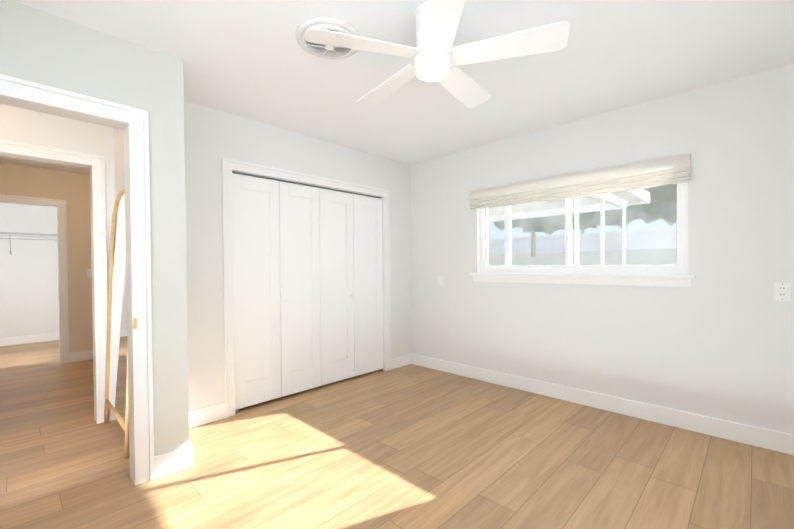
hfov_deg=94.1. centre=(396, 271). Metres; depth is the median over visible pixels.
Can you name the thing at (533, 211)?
pergola
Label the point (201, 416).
baseboard
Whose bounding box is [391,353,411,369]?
baseboard
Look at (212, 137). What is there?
wall
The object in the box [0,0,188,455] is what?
wall
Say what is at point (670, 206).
tree
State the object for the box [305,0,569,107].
fan
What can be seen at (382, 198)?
door frame
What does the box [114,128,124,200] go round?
wall
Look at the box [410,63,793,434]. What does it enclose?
wall
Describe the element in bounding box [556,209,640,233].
tree
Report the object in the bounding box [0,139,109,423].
door frame
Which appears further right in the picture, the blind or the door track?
the blind
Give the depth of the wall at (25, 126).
2.73 m
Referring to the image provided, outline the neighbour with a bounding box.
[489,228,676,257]
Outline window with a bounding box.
[479,182,687,273]
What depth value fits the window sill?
3.09 m
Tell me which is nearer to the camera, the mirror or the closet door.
the mirror
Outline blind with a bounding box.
[470,153,690,209]
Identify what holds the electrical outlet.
attached to the wall at (716, 340)
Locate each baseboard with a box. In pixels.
[0,332,58,345]
[69,350,92,362]
[112,413,159,471]
[169,442,192,467]
[189,402,224,427]
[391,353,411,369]
[412,354,793,454]
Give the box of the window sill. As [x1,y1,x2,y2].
[469,273,695,287]
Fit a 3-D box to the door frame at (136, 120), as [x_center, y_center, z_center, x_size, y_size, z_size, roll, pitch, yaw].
[-1.762,0.150,1.797,0.148,2.080,0.940,0,1,44]
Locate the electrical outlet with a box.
[774,282,790,300]
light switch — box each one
[87,269,91,277]
[438,276,443,285]
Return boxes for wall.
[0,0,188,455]
[0,104,114,281]
[0,163,92,352]
[0,203,58,337]
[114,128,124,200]
[184,101,410,410]
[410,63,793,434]
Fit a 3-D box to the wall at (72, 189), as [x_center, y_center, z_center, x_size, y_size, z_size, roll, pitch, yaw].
[-4.606,-0.043,4.394,0.120,2.440,3.340,0,1,44]
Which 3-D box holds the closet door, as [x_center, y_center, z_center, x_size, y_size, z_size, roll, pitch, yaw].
[-0.765,0.158,3.640,0.034,1.942,1.688,0,1,44]
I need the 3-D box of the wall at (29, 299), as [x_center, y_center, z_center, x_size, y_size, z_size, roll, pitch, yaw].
[-6.184,-0.050,5.854,0.120,2.440,2.640,0,1,44]
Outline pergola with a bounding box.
[488,188,649,265]
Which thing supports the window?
in the wall at (716, 340)
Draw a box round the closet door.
[232,173,382,409]
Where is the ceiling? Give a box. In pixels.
[0,0,793,174]
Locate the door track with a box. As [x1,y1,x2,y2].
[232,171,382,412]
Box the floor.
[0,340,793,528]
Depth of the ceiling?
2.24 m
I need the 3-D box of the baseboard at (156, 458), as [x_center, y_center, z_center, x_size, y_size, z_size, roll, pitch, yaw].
[-1.854,1.118,2.577,1.070,0.125,0.030,0,1,44]
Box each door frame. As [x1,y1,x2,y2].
[0,74,154,484]
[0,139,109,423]
[0,194,68,363]
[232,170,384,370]
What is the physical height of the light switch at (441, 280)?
0.116 m
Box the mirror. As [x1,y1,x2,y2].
[104,189,129,458]
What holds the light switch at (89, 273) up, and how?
attached to the wall at (72, 189)
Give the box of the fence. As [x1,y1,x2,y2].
[489,253,676,265]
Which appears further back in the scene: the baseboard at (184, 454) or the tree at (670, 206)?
the tree at (670, 206)
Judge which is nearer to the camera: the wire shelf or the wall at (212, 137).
the wall at (212, 137)
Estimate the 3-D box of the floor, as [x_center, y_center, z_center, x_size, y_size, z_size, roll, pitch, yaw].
[-2.133,1.223,3.310,9.650,0.100,5.450,0,1,44]
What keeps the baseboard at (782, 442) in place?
attached to the wall at (716, 340)
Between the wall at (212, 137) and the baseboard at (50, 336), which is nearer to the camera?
the wall at (212, 137)
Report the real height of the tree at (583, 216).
8.087 m
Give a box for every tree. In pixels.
[493,211,595,256]
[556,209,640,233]
[627,183,676,225]
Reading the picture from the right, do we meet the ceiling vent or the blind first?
the blind
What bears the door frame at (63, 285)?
attached to the wall at (72, 189)
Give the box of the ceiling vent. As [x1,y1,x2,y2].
[296,17,360,58]
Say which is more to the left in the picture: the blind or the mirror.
the mirror
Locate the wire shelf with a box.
[0,232,56,254]
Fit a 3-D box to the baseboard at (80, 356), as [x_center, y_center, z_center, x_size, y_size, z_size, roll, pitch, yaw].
[-3.845,1.100,5.086,0.019,0.125,1.000,0,1,44]

